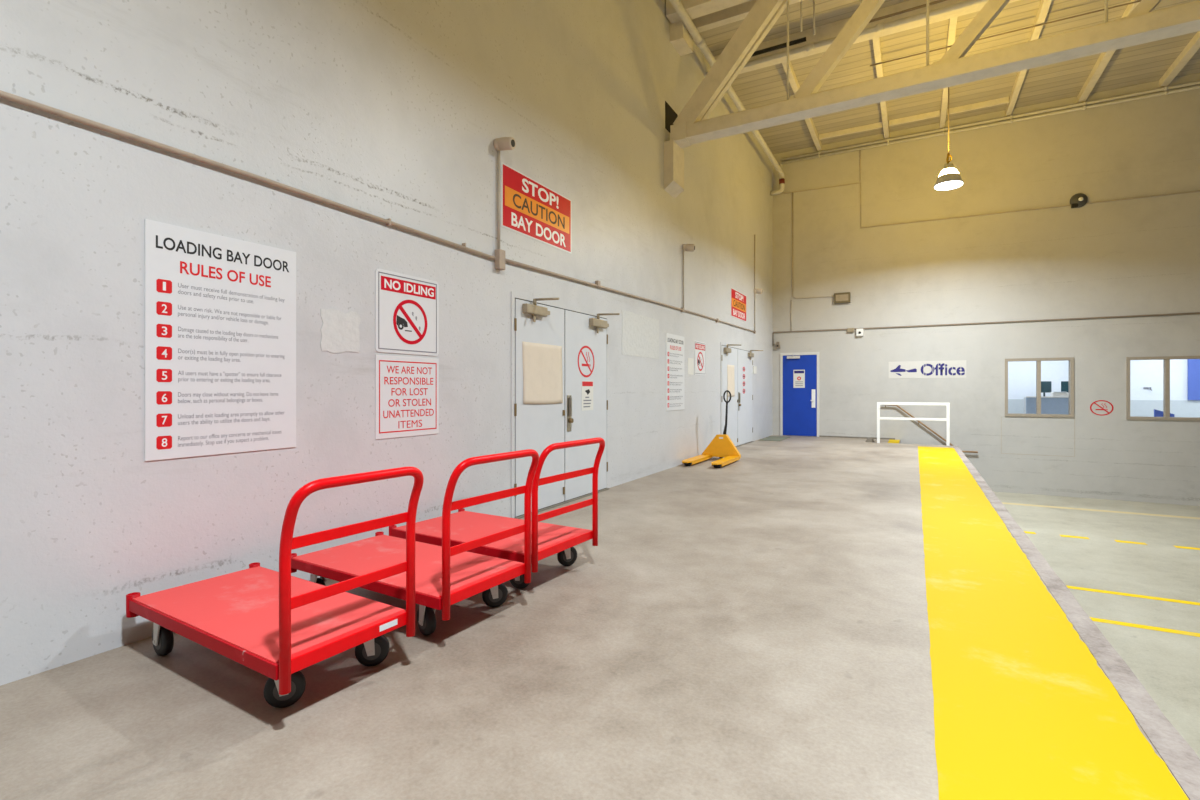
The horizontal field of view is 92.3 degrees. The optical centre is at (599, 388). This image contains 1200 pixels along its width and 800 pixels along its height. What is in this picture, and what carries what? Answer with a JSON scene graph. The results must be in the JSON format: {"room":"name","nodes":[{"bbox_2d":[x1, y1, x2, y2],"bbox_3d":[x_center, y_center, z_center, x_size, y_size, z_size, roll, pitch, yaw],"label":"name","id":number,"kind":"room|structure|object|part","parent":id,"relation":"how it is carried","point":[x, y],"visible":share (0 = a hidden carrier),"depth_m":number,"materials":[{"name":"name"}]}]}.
{"room":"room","nodes":[
{"label":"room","id":0,"kind":"room"},
{"bbox_2d":[0,0,772,685],"bbox_3d":[-0.867,-2.055,5.730,0.250,9.230,23.230,0,0,29],"label":"wall","id":1,"kind":"structure","parent":0,"point":[395,110],"depth_m":3.71,"materials":[{"name":"paint"}]},
{"bbox_2d":[145,219,295,460],"bbox_3d":[-2.082,-0.245,3.232,0.009,1.210,0.800,0,0,29],"label":"sign","id":2,"kind":"object","parent":1,"relation":"attached to","point":[220,311],"visible":1,"depth_m":3.18,"materials":[{"name":"white plastic"}]},
{"bbox_2d":[0,90,495,259],"bbox_3d":[-3.610,-1.212,0.403,0.036,0.073,11.050,0,0,29],"label":"conduit","id":3,"kind":"object","parent":1,"relation":"attached to","point":[8,96],"visible":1,"depth_m":3.10,"materials":[{"name":"beige metal"}]},
{"bbox_2d":[320,309,360,352],"bbox_3d":[-1.737,-0.385,3.870,0.004,0.293,0.308,0,0,29],"label":"plaster patch","id":4,"kind":"object","parent":1,"relation":"attached to","point":[340,333],"visible":1,"depth_m":3.86,"materials":[{"name":"white paint"}]},
{"bbox_2d":[375,355,438,438],"bbox_3d":[-1.454,0.058,4.387,0.007,0.605,0.620,0,0,29],"label":"notice sign","id":5,"kind":"object","parent":1,"relation":"attached to","point":[406,388],"visible":1,"depth_m":4.35,"materials":[{"name":"white plastic"}]},
{"bbox_2d":[375,268,438,355],"bbox_3d":[-1.453,-0.565,4.386,0.008,0.600,0.620,0,0,29],"label":"sign","id":6,"kind":"object","parent":1,"relation":"attached to","point":[406,306],"visible":1,"depth_m":4.35,"materials":[{"name":"white"}]},
{"bbox_2d":[497,151,499,248],"bbox_3d":[-0.932,-1.735,5.309,0.026,0.910,0.025,0,0,29],"label":"conduit riser","id":7,"kind":"object","parent":1,"relation":"attached to","point":[498,152],"visible":0.94,"depth_m":5.30,"materials":[{"name":"beige metal"}]},
{"bbox_2d":[495,249,504,270],"bbox_3d":[-0.920,-1.190,5.309,0.060,0.180,0.090,0,0,29],"label":"junction box","id":8,"kind":"object","parent":1,"relation":"attached to","point":[499,253],"visible":1,"depth_m":5.28,"materials":[{"name":"beige metal"}]},
{"bbox_2d":[493,137,515,150],"bbox_3d":[-0.869,-2.247,5.280,0.178,0.123,0.126,0,0,29],"label":"security camera","id":9,"kind":"object","parent":1,"relation":"attached to","point":[502,143],"visible":1,"depth_m":5.25,"materials":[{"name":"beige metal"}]},
{"bbox_2d":[501,162,571,253],"bbox_3d":[-0.620,-1.815,5.914,0.009,0.600,1.250,0,0,29],"label":"caution sign","id":10,"kind":"object","parent":1,"relation":"attached to","point":[529,208],"visible":1,"depth_m":5.84,"materials":[{"name":"red"}]},
{"bbox_2d":[511,291,619,518],"bbox_3d":[-0.230,0.160,6.293,0.330,2.180,1.990,0,0,29],"label":"door","id":11,"kind":"structure","parent":1,"relation":"in","point":[536,427],"depth_m":6.27,"materials":[{"name":"paint"}]},
{"bbox_2d":[522,341,562,403],"bbox_3d":[-0.580,-0.154,5.955,0.009,0.622,0.732,0,0,29],"label":"paper","id":12,"kind":"object","parent":11,"relation":"attached to","point":[542,363],"visible":1,"depth_m":5.94,"materials":[{"name":"beige paper"}]},
{"bbox_3d":[-0.329,0.270,6.390,0.036,0.400,0.090,0,0,29],"label":"pull plate","id":13,"kind":"part","parent":11,"relation":"part of","materials":[{"name":"metal"}]},
{"bbox_2d":[578,346,593,376],"bbox_3d":[-0.160,-0.320,6.734,0.001,0.370,0.390,0,0,29],"label":"no smoking symbol","id":14,"kind":"object","parent":11,"relation":"attached to","point":[583,347],"visible":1,"depth_m":6.74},
{"bbox_2d":[582,381,592,410],"bbox_3d":[-0.145,0.077,6.760,0.003,0.345,0.270,0,0,29],"label":"notice","id":15,"kind":"object","parent":11,"relation":"attached to","point":[587,386],"visible":1,"depth_m":6.76,"materials":[{"name":"white paper"}]},
{"bbox_2d":[505,258,755,333],"bbox_3d":[1.409,-1.295,9.597,0.045,0.208,9.660,0,0,29],"label":"conduit","id":16,"kind":"object","parent":1,"relation":"attached to","point":[597,283],"visible":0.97,"depth_m":7.08,"materials":[{"name":"beige metal"}]},
{"bbox_2d":[622,310,658,358],"bbox_3d":[0.589,-0.745,8.136,0.003,0.598,1.259,0,0,29],"label":"plaster patch","id":17,"kind":"object","parent":1,"relation":"attached to","point":[640,333],"visible":1,"depth_m":8.07,"materials":[{"name":"white paint"}]},
{"bbox_2d":[665,101,677,132],"bbox_3d":[1.125,-4.240,9.137,0.026,0.420,0.520,0,0,29],"label":"pocket","id":18,"kind":"object","parent":1,"relation":"attached to","point":[670,114],"visible":0.71,"depth_m":9.05,"materials":[{"name":"black"}]},
{"bbox_2d":[664,140,683,197],"bbox_3d":[1.163,-3.430,9.030,0.155,0.740,0.470,0,0,29],"label":"post","id":19,"kind":"object","parent":1,"relation":"attached to","point":[673,154],"visible":1,"depth_m":8.87,"materials":[{"name":"beige wood"}]},
{"bbox_2d":[666,0,1199,147],"bbox_3d":[7.437,-5.045,5.532,14.480,2.510,0.305,0,0,29],"label":"roof truss","id":20,"kind":"object","parent":19,"relation":"on","point":[1143,25],"visible":0.99,"depth_m":7.59,"materials":[{"name":"beige wood"}]},
{"bbox_3d":[2.673,-4.930,8.201,0.030,1.940,0.030,0,0,6],"label":"tie rod","id":21,"kind":"part","parent":20,"relation":"part of","materials":[{"name":"beige metal"}]},
{"bbox_3d":[4.192,-4.930,7.373,0.030,1.940,0.030,0,0,6],"label":"tie rod","id":22,"kind":"part","parent":20,"relation":"part of","materials":[{"name":"beige metal"}]},
{"bbox_3d":[5.737,-4.930,6.530,0.030,1.940,0.030,0,0,-39],"label":"tie rod","id":23,"kind":"part","parent":20,"relation":"part of","materials":[{"name":"beige metal"}]},
{"bbox_2d":[666,333,683,410],"bbox_3d":[1.217,-0.265,9.280,0.009,1.210,0.800,0,0,29],"label":"sign","id":24,"kind":"object","parent":1,"relation":"attached to","point":[674,344],"visible":1,"depth_m":9.23,"materials":[{"name":"grey plastic"}]},
{"bbox_2d":[670,20,692,55],"bbox_3d":[1.307,-5.635,9.226,0.220,0.330,0.450,0,0,29],"label":"corbel","id":25,"kind":"object","parent":1,"relation":"attached to","point":[681,39],"visible":0.86,"depth_m":9.08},
{"bbox_2d":[683,250,683,307],"bbox_3d":[1.383,-1.810,9.554,0.026,0.980,0.025,0,0,29],"label":"conduit riser","id":26,"kind":"object","parent":1,"relation":"attached to","point":[683,250],"visible":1,"depth_m":9.54,"materials":[{"name":"beige metal"}]},
{"bbox_2d":[682,244,694,251],"bbox_3d":[1.476,-2.346,9.570,0.203,0.135,0.130,0,0,21],"label":"security camera","id":27,"kind":"object","parent":1,"relation":"attached to","point":[686,247],"visible":1,"depth_m":9.52,"materials":[{"name":"beige plastic"}]},
{"bbox_2d":[688,358,693,374],"bbox_3d":[1.563,-0.390,9.923,0.003,0.285,0.285,0,0,29],"label":"notice","id":28,"kind":"object","parent":1,"relation":"attached to","point":[690,360],"visible":1,"depth_m":9.95,"materials":[{"name":"white paper"}]},
{"bbox_2d":[694,340,705,374],"bbox_3d":[1.796,-0.550,10.343,0.008,0.600,0.620,0,0,29],"label":"sign","id":29,"kind":"object","parent":1,"relation":"attached to","point":[699,347],"visible":1,"depth_m":10.31,"materials":[{"name":"grey plastic"}]},
{"bbox_2d":[669,0,784,195],"bbox_3d":[-0.688,-5.454,5.404,0.370,0.591,22.729,0,0,29],"label":"pipe","id":30,"kind":"object","parent":1,"relation":"attached to","point":[677,5],"visible":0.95,"depth_m":9.93,"materials":[{"name":"beige metal"}]},
{"bbox_2d":[731,288,745,321],"bbox_3d":[3.048,-1.830,12.639,0.009,0.600,1.250,0,0,29],"label":"caution sign","id":31,"kind":"object","parent":1,"relation":"attached to","point":[738,300],"visible":1,"depth_m":12.59,"materials":[{"name":"red"}]},
{"bbox_2d":[720,342,762,446],"bbox_3d":[3.153,0.160,12.496,0.330,2.180,2.580,0,0,29],"label":"door","id":32,"kind":"structure","parent":1,"relation":"in","point":[740,406],"depth_m":12.56,"materials":[{"name":"paint"}]},
{"bbox_2d":[727,365,734,396],"bbox_3d":[2.740,-0.169,12.043,0.009,0.662,0.542,0,0,29],"label":"paper","id":33,"kind":"object","parent":32,"relation":"attached to","point":[730,368],"visible":0.92,"depth_m":12.07,"materials":[{"name":"beige paper"}]},
{"bbox_3d":[3.047,0.270,12.579,0.036,0.400,0.090,0,0,29],"label":"pull plate","id":34,"kind":"part","parent":32,"relation":"part of","materials":[{"name":"metal"}]},
{"bbox_2d":[743,367,744,392],"bbox_3d":[3.237,-0.198,12.963,0.001,0.605,0.209,0,0,29],"label":"sticker","id":35,"kind":"object","parent":32,"relation":"attached to","point":[743,367],"depth_m":13.00,"materials":[{"name":"red"}]},
{"bbox_2d":[754,235,754,329],"bbox_3d":[3.715,-2.535,13.829,0.026,2.330,0.025,0,0,29],"label":"conduit riser","id":36,"kind":"object","parent":1,"relation":"attached to","point":[754,235],"visible":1,"depth_m":13.82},
{"bbox_2d":[753,366,756,373],"bbox_3d":[3.714,-0.456,13.848,0.020,0.177,0.297,0,0,29],"label":"wall switch","id":37,"kind":"object","parent":1,"relation":"attached to","point":[754,367],"visible":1,"depth_m":13.84,"materials":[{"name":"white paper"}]},
{"bbox_2d":[754,289,762,293],"bbox_3d":[3.798,-2.346,13.828,0.203,0.135,0.130,0,0,21],"label":"security camera","id":38,"kind":"object","parent":1,"relation":"attached to","point":[756,291],"visible":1,"depth_m":13.78,"materials":[{"name":"beige plastic"}]},
{"bbox_2d":[706,0,1018,74],"bbox_3d":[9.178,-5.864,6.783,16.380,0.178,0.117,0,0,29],"label":"girder","id":39,"kind":"object","parent":1,"relation":"attached to","point":[880,26],"visible":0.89,"depth_m":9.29,"materials":[{"name":"beige wood"}]},
{"bbox_2d":[751,37,805,56],"bbox_3d":[3.014,-5.955,10.089,1.131,0.077,0.070,0,0,29],"label":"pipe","id":40,"kind":"object","parent":39,"relation":"on","point":[797,41],"visible":0.66,"depth_m":10.01,"materials":[{"name":"metal"}]},
{"bbox_2d":[869,0,946,22],"bbox_3d":[5.059,-5.970,8.973,1.610,0.058,0.040,0,0,29],"label":"pipe","id":41,"kind":"object","parent":39,"relation":"attached to","point":[937,1],"visible":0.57,"depth_m":9.09,"materials":[{"name":"beige metal"}]},
{"bbox_2d":[0,435,1188,799],"bbox_3d":[0.990,1.804,4.575,4.117,1.113,22.980,0,0,29],"label":"floor","id":42,"kind":"structure","parent":0,"point":[755,626],"depth_m":2.43,"materials":[{"name":"concrete"}]},
{"bbox_2d":[126,467,423,707],"bbox_3d":[-1.492,0.788,2.616,1.406,0.924,0.610,0,0,32],"label":"cart","id":43,"kind":"object","parent":42,"relation":"on","point":[276,625],"visible":1,"depth_m":2.42,"materials":[{"name":"red metal"}]},
{"bbox_2d":[126,592,140,617],"bbox_3d":[-2.213,1.023,2.733,0.054,0.104,0.054,0,0,32],"label":"socket","id":44,"kind":"object","parent":43,"relation":"attached to","point":[130,597],"depth_m":2.71,"materials":[{"name":"red metal"}]},
{"bbox_2d":[249,562,259,567],"bbox_3d":[-1.922,1.023,3.207,0.054,0.104,0.054,0,0,32],"label":"socket","id":45,"kind":"object","parent":43,"relation":"attached to","point":[253,565],"depth_m":3.19,"materials":[{"name":"red metal"}]},
{"bbox_3d":[-1.532,1.016,2.640,1.250,0.054,0.600,0,0,32],"label":"frame","id":46,"kind":"part","parent":43,"relation":"part of","materials":[{"name":"red metal"}]},
{"bbox_3d":[-1.007,1.010,2.318,0.042,0.055,0.560,0,0,32],"label":"rail","id":47,"kind":"part","parent":43,"relation":"part of","materials":[{"name":"red metal"}]},
{"bbox_3d":[-0.946,0.705,2.280,0.122,0.759,0.598,0,0,32],"label":"push handle","id":48,"kind":"part","parent":43,"relation":"part of","materials":[{"name":"red metal"}]},
{"bbox_2d":[291,449,538,634],"bbox_3d":[-1.077,0.788,3.293,1.406,0.924,0.660,0,0,32],"label":"cart","id":49,"kind":"object","parent":42,"relation":"on","point":[445,575],"visible":0.84,"depth_m":3.12,"materials":[{"name":"red metal"}]},
{"bbox_2d":[291,553,296,572],"bbox_3d":[-1.812,1.023,3.389,0.054,0.104,0.054,0,0,32],"label":"socket","id":50,"kind":"object","parent":49,"relation":"attached to","point":[293,555],"depth_m":3.37,"materials":[{"name":"red metal"}]},
{"bbox_3d":[-1.117,1.016,3.318,1.250,0.054,0.650,0,0,32],"label":"frame","id":51,"kind":"part","parent":49,"relation":"part of","materials":[{"name":"red metal"}]},
{"bbox_3d":[-0.592,1.010,2.995,0.042,0.055,0.610,0,0,32],"label":"rail","id":52,"kind":"part","parent":49,"relation":"part of","materials":[{"name":"red metal"}]},
{"bbox_3d":[-0.531,0.705,2.957,0.122,0.759,0.648,0,0,32],"label":"push handle","id":53,"kind":"part","parent":49,"relation":"part of","materials":[{"name":"red metal"}]},
{"bbox_2d":[389,437,604,588],"bbox_3d":[-0.722,0.788,4.028,1.406,0.924,0.726,0,0,32],"label":"cart","id":54,"kind":"object","parent":42,"relation":"on","point":[547,539],"visible":0.67,"depth_m":3.88,"materials":[{"name":"red metal"}]},
{"bbox_2d":[389,525,396,535],"bbox_3d":[-1.473,1.023,4.096,0.054,0.104,0.054,0,0,32],"label":"socket","id":55,"kind":"object","parent":54,"relation":"attached to","point":[392,528],"depth_m":4.07,"materials":[{"name":"red metal"}]},
{"bbox_3d":[-0.762,1.016,4.052,1.250,0.054,0.715,0,0,32],"label":"frame","id":56,"kind":"part","parent":54,"relation":"part of","materials":[{"name":"red metal"}]},
{"bbox_3d":[-0.237,1.010,3.729,0.042,0.055,0.675,0,0,32],"label":"rail","id":57,"kind":"part","parent":54,"relation":"part of","materials":[{"name":"red metal"}]},
{"bbox_3d":[-0.175,0.705,3.691,0.122,0.759,0.713,0,0,32],"label":"push handle","id":58,"kind":"part","parent":54,"relation":"part of","materials":[{"name":"red metal"}]},
{"bbox_2d":[682,390,740,467],"bbox_3d":[1.933,0.636,9.778,0.670,1.228,1.520,0,0,29],"label":"jack","id":59,"kind":"object","parent":42,"relation":"on","point":[721,446],"visible":1,"depth_m":10.08,"materials":[{"name":"yellow metal"}]},
{"bbox_2d":[759,436,788,440],"bbox_3d":[4.387,1.243,14.466,0.510,0.014,1.300,0,0,29],"label":"floor mat","id":60,"kind":"object","parent":42,"relation":"on","point":[770,438],"visible":1,"depth_m":14.38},
{"bbox_2d":[865,438,874,441],"bbox_3d":[6.389,1.205,13.636,0.200,0.090,0.160,0,0,29],"label":"wedge","id":61,"kind":"object","parent":42,"relation":"on","point":[868,439],"visible":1,"depth_m":13.58,"materials":[{"name":"rubber"}]},
{"bbox_2d":[877,402,949,445],"bbox_3d":[7.046,0.777,13.004,1.440,0.945,0.060,0,0,29],"label":"guard rail","id":62,"kind":"object","parent":42,"relation":"on","point":[947,419],"visible":1,"depth_m":12.95,"materials":[{"name":"white metal"}]},
{"bbox_3d":[6.441,0.807,13.334,0.060,0.885,0.060,0,0,29],"label":"post","id":63,"kind":"part","parent":62,"relation":"part of","materials":[{"name":"white metal"}]},
{"bbox_3d":[7.046,0.335,13.004,1.440,0.060,0.060,0,0,29],"label":"rail","id":64,"kind":"part","parent":62,"relation":"part of","materials":[{"name":"white metal"}]},
{"bbox_3d":[7.046,0.677,13.004,1.320,0.055,0.050,0,0,29],"label":"rail","id":65,"kind":"part","parent":62,"relation":"part of","materials":[{"name":"white metal"}]},
{"bbox_3d":[7.652,0.807,12.673,0.060,0.885,0.060,0,0,29],"label":"post","id":66,"kind":"part","parent":62,"relation":"part of","materials":[{"name":"white metal"}]},
{"bbox_2d":[953,446,1199,799],"bbox_3d":[2.578,1.803,3.076,0.111,1.114,21.870,0,0,29],"label":"dock edge","id":67,"kind":"structure","parent":42,"relation":"attached to","point":[1179,757],"depth_m":2.53,"materials":[{"name":"concrete"}]},
{"bbox_2d":[700,0,1199,153],"bbox_3d":[6.323,-6.430,1.808,16.630,0.120,23.230,0,0,29],"label":"ceiling","id":68,"kind":"structure","parent":0,"point":[1148,62],"depth_m":11.38,"materials":[{"name":"beige wood"}]},
{"bbox_2d":[692,0,803,32],"bbox_3d":[8.736,-6.240,5.971,16.380,0.260,0.150,0,0,29],"label":"girder","id":69,"kind":"object","parent":68,"relation":"attached to","point":[738,12],"visible":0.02,"depth_m":9.55,"materials":[{"name":"beige wood"}]},
{"bbox_2d":[800,1,802,31],"bbox_3d":[3.282,-6.110,9.401,0.032,0.523,0.080,0,0,29],"label":"hanger","id":70,"kind":"object","parent":68,"relation":"hanging from","point":[801,29],"visible":1,"depth_m":9.39,"materials":[{"name":"beige metal"}]},
{"bbox_2d":[782,61,821,150],"bbox_3d":[4.540,-6.295,12.856,0.110,0.150,5.040,0,0,29],"label":"joist","id":71,"kind":"object","parent":68,"relation":"attached to","point":[793,80],"visible":0.44,"depth_m":13.30,"materials":[{"name":"beige wood"}]},
{"bbox_2d":[813,1,814,34],"bbox_3d":[3.527,-6.110,9.495,0.032,0.523,0.080,0,0,29],"label":"hanger","id":72,"kind":"object","parent":68,"relation":"hanging from","point":[813,1],"visible":1,"depth_m":9.48,"materials":[{"name":"beige metal"}]},
{"bbox_2d":[819,122,881,139],"bbox_3d":[6.115,-6.310,14.104,1.430,0.120,0.060,0,0,29],"label":"roof blocking","id":73,"kind":"structure","parent":68,"relation":"attached to","point":[879,124],"depth_m":14.07,"materials":[{"name":"beige wood"}]},
{"bbox_2d":[872,37,888,138],"bbox_3d":[5.918,-6.295,12.104,0.110,0.150,5.040,0,0,29],"label":"joist","id":74,"kind":"object","parent":68,"relation":"attached to","point":[876,42],"visible":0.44,"depth_m":11.37,"materials":[{"name":"beige wood"}]},
{"bbox_2d":[889,110,939,125],"bbox_3d":[7.322,-6.310,13.446,1.040,0.120,0.060,0,0,29],"label":"roof blocking","id":75,"kind":"structure","parent":68,"relation":"attached to","point":[933,114],"depth_m":13.42,"materials":[{"name":"beige wood"}]},
{"bbox_2d":[939,17,957,128],"bbox_3d":[6.954,-6.295,11.539,0.110,0.150,5.040,0,0,29],"label":"joist","id":76,"kind":"object","parent":68,"relation":"attached to","point":[953,21],"visible":0.58,"depth_m":11.97,"materials":[{"name":"beige wood"}]},
{"bbox_2d":[934,87,963,189],"bbox_3d":[6.501,-5.070,10.750,0.480,2.600,0.480,0,0,29],"label":"pendant lamp","id":77,"kind":"object","parent":68,"relation":"hanging from","point":[949,178],"visible":1,"depth_m":10.67,"materials":[{"name":"white metal"}]},
{"bbox_3d":[6.501,-4.025,10.750,0.336,0.110,0.336,0,0,29],"label":"glass","id":78,"kind":"part","parent":77,"relation":"part of","materials":[{"name":"white glass"}]},
{"bbox_3d":[6.501,-5.380,10.750,0.020,1.980,0.020,0,0,-39],"label":"rod","id":79,"kind":"part","parent":77,"relation":"part of","materials":[{"name":"metal"}]},
{"bbox_2d":[947,96,1008,114],"bbox_3d":[8.410,-6.310,12.852,1.160,0.120,0.060,0,0,29],"label":"roof blocking","id":80,"kind":"structure","parent":68,"relation":"attached to","point":[1004,100],"depth_m":12.82,"materials":[{"name":"beige wood"}]},
{"bbox_2d":[1005,0,1051,115],"bbox_3d":[8.095,-6.295,10.917,0.110,0.150,5.040,0,0,29],"label":"joist","id":81,"kind":"object","parent":68,"relation":"attached to","point":[1044,6],"visible":0.8,"depth_m":10.26,"materials":[{"name":"beige wood"}]},
{"bbox_2d":[870,0,1140,65],"bbox_3d":[8.158,-6.205,9.476,6.750,0.023,0.024,0,0,28],"label":"conduit","id":82,"kind":"object","parent":81,"relation":"attached to","point":[1139,0],"visible":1,"depth_m":9.93,"materials":[{"name":"beige metal"}]},
{"bbox_2d":[1077,0,1139,102],"bbox_3d":[9.237,-6.295,10.294,0.140,0.150,5.040,0,0,29],"label":"joist","id":83,"kind":"object","parent":68,"relation":"attached to","point":[1104,58],"visible":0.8,"depth_m":11.29,"materials":[{"name":"beige wood"}]},
{"bbox_2d":[1159,31,1199,87],"bbox_3d":[10.395,-6.295,9.662,0.140,0.150,5.040,0,0,29],"label":"joist","id":84,"kind":"object","parent":68,"relation":"attached to","point":[1193,45],"visible":1,"depth_m":10.98,"materials":[{"name":"beige wood"}]},
{"bbox_2d":[773,73,1199,505],"bbox_3d":[11.817,-2.055,11.883,16.630,9.230,0.220,0,0,29],"label":"wall","id":85,"kind":"structure","parent":0,"point":[1139,256],"depth_m":13.08,"materials":[{"name":"white paint"}]},
{"bbox_2d":[791,300,791,330],"bbox_3d":[5.105,-1.955,15.395,0.022,0.830,0.022,0,0,-39],"label":"conduit","id":86,"kind":"object","parent":85,"relation":"attached to","point":[791,300],"visible":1,"depth_m":15.39,"materials":[{"name":"grey metal"}]},
{"bbox_2d":[780,352,818,436],"bbox_3d":[5.231,0.140,15.178,0.990,2.220,0.301,0,0,29],"label":"door","id":87,"kind":"structure","parent":85,"relation":"in","point":[799,407],"depth_m":15.28,"materials":[{"name":"blue paint"}]},
{"bbox_2d":[793,370,804,387],"bbox_3d":[5.283,-0.270,15.294,0.290,0.480,0.003,0,0,29],"label":"notice","id":88,"kind":"object","parent":87,"relation":"attached to","point":[798,375],"visible":1,"depth_m":15.29,"materials":[{"name":"white paper"}]},
{"bbox_3d":[5.578,0.250,15.098,0.115,0.480,0.065,0,0,29],"label":"lock plate","id":89,"kind":"part","parent":87,"relation":"part of","materials":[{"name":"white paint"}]},
{"bbox_2d":[792,192,832,298],"bbox_3d":[5.573,-3.813,15.140,1.014,2.874,0.028,0,0,29],"label":"conduit","id":90,"kind":"object","parent":85,"relation":"attached to","point":[792,192],"visible":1,"depth_m":15.37,"materials":[{"name":"beige metal"}]},
{"bbox_2d":[834,292,850,303],"bbox_3d":[6.204,-2.330,14.758,0.380,0.260,0.106,0,0,29],"label":"emergency light","id":91,"kind":"object","parent":85,"relation":"attached to","point":[845,297],"visible":1,"depth_m":14.71,"materials":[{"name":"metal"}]},
{"bbox_3d":[6.180,-2.330,14.714,0.300,0.160,0.006,0,0,29],"label":"plate","id":92,"kind":"part","parent":91,"relation":"part of","materials":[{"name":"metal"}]},
{"bbox_2d":[819,435,894,439],"bbox_3d":[6.497,1.232,14.648,1.780,0.035,0.020,0,0,29],"label":"baseboard","id":93,"kind":"structure","parent":85,"relation":"attached to","point":[819,435],"depth_m":14.66,"materials":[{"name":"rubber"}]},
{"bbox_2d":[856,329,862,335],"bbox_3d":[6.564,-1.430,14.563,0.160,0.180,0.104,0,0,29],"label":"sensor box","id":94,"kind":"object","parent":85,"relation":"attached to","point":[859,332],"visible":1,"depth_m":14.53,"materials":[{"name":"white paint"}]},
{"bbox_2d":[860,150,860,181],"bbox_3d":[6.584,-5.670,14.588,0.022,0.840,0.022,0,0,-39],"label":"conduit","id":95,"kind":"object","parent":85,"relation":"attached to","point":[860,150],"visible":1,"depth_m":14.58,"materials":[{"name":"beige metal"}]},
{"bbox_2d":[889,360,965,377],"bbox_3d":[7.874,-0.470,13.905,1.630,0.410,0.006,0,0,29],"label":"sign","id":96,"kind":"object","parent":85,"relation":"attached to","point":[952,368],"visible":1,"depth_m":13.88,"materials":[{"name":"white paint"}]},
{"bbox_2d":[885,405,977,452],"bbox_3d":[7.884,0.925,13.851,2.001,1.120,0.091,0,0,29],"label":"stair handrail","id":97,"kind":"object","parent":85,"relation":"attached to","point":[902,409],"visible":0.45,"depth_m":13.81,"materials":[{"name":"gold metal"}]},
{"bbox_2d":[772,312,1199,345],"bbox_3d":[11.866,-1.359,11.708,16.378,0.378,0.036,0,0,29],"label":"conduit","id":98,"kind":"object","parent":85,"relation":"attached to","point":[1194,312],"visible":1,"depth_m":13.15,"materials":[{"name":"grey metal"}]},
{"bbox_2d":[780,182,1199,227],"bbox_3d":[11.873,-4.570,11.704,16.361,1.428,0.028,0,0,29],"label":"conduit","id":99,"kind":"object","parent":85,"relation":"attached to","point":[858,182],"visible":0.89,"depth_m":13.29,"materials":[{"name":"beige metal"}]},
{"bbox_2d":[781,85,1199,163],"bbox_3d":[11.951,-6.070,11.627,16.150,0.082,0.086,0,0,29],"label":"pipe","id":100,"kind":"object","parent":85,"relation":"attached to","point":[1167,92],"visible":1,"depth_m":13.08,"materials":[{"name":"beige metal"}]},
{"bbox_2d":[781,81,1199,160],"bbox_3d":[11.951,-6.160,11.627,16.150,0.082,0.086,0,0,29],"label":"pipe","id":101,"kind":"object","parent":85,"relation":"attached to","point":[1165,88],"visible":1,"depth_m":13.08,"materials":[{"name":"beige metal"}]},
{"bbox_2d":[1001,417,1074,456],"bbox_3d":[9.763,1.055,12.876,1.332,0.850,0.003,0,0,29],"label":"trim","id":102,"kind":"structure","parent":85,"relation":"attached to","point":[1001,417],"depth_m":12.81,"materials":[{"name":"grey paint"}]},
{"bbox_2d":[1005,357,1073,416],"bbox_3d":[9.817,-0.035,12.925,1.240,1.310,0.185,0,0,29],"label":"window","id":103,"kind":"structure","parent":85,"relation":"in","point":[1034,387],"depth_m":12.87,"materials":[{"name":"clear glass"}]},
{"bbox_3d":[9.555,-0.035,13.055,0.535,1.190,0.008,0,0,29],"label":"pane","id":104,"kind":"part","parent":103,"relation":"part of","materials":[{"name":"clear glass"}]},
{"bbox_3d":[10.077,-0.035,12.770,0.515,1.190,0.008,0,0,29],"label":"pane","id":105,"kind":"part","parent":103,"relation":"part of","materials":[{"name":"clear glass"}]},
{"bbox_2d":[1070,193,1087,207],"bbox_3d":[10.367,-4.090,12.471,0.310,0.308,0.135,0,0,29],"label":"bell","id":106,"kind":"object","parent":85,"relation":"attached to","point":[1078,200],"visible":1,"depth_m":12.46,"materials":[{"name":"grey metal"}]},
{"bbox_2d":[1090,400,1112,415],"bbox_3d":[10.741,0.405,12.342,0.390,0.330,0.001,0,0,29],"label":"no smoking symbol","id":107,"kind":"object","parent":85,"relation":"attached to","point":[1098,400],"visible":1,"depth_m":12.34,"materials":[{"name":"red paint"}]},
{"bbox_2d":[1126,356,1199,420],"bbox_3d":[11.683,-0.015,11.907,1.270,1.310,0.185,0,0,29],"label":"window","id":108,"kind":"structure","parent":85,"relation":"in","point":[1160,387],"depth_m":11.89,"materials":[{"name":"clear glass"}]},
{"bbox_3d":[11.414,-0.015,12.041,0.550,1.190,0.008,0,0,29],"label":"pane","id":109,"kind":"part","parent":108,"relation":"part of","materials":[{"name":"clear glass"}]},
{"bbox_3d":[11.949,-0.015,11.749,0.530,1.190,0.008,0,0,29],"label":"pane","id":110,"kind":"part","parent":108,"relation":"part of","materials":[{"name":"clear glass"}]},
{"bbox_2d":[994,492,1199,758],"bbox_3d":[6.433,2.484,1.748,16.380,0.252,23.230,0,0,29],"label":"floor","id":111,"kind":"structure","parent":0,"point":[1167,665],"depth_m":7.29,"materials":[{"name":"concrete"}]}
]}

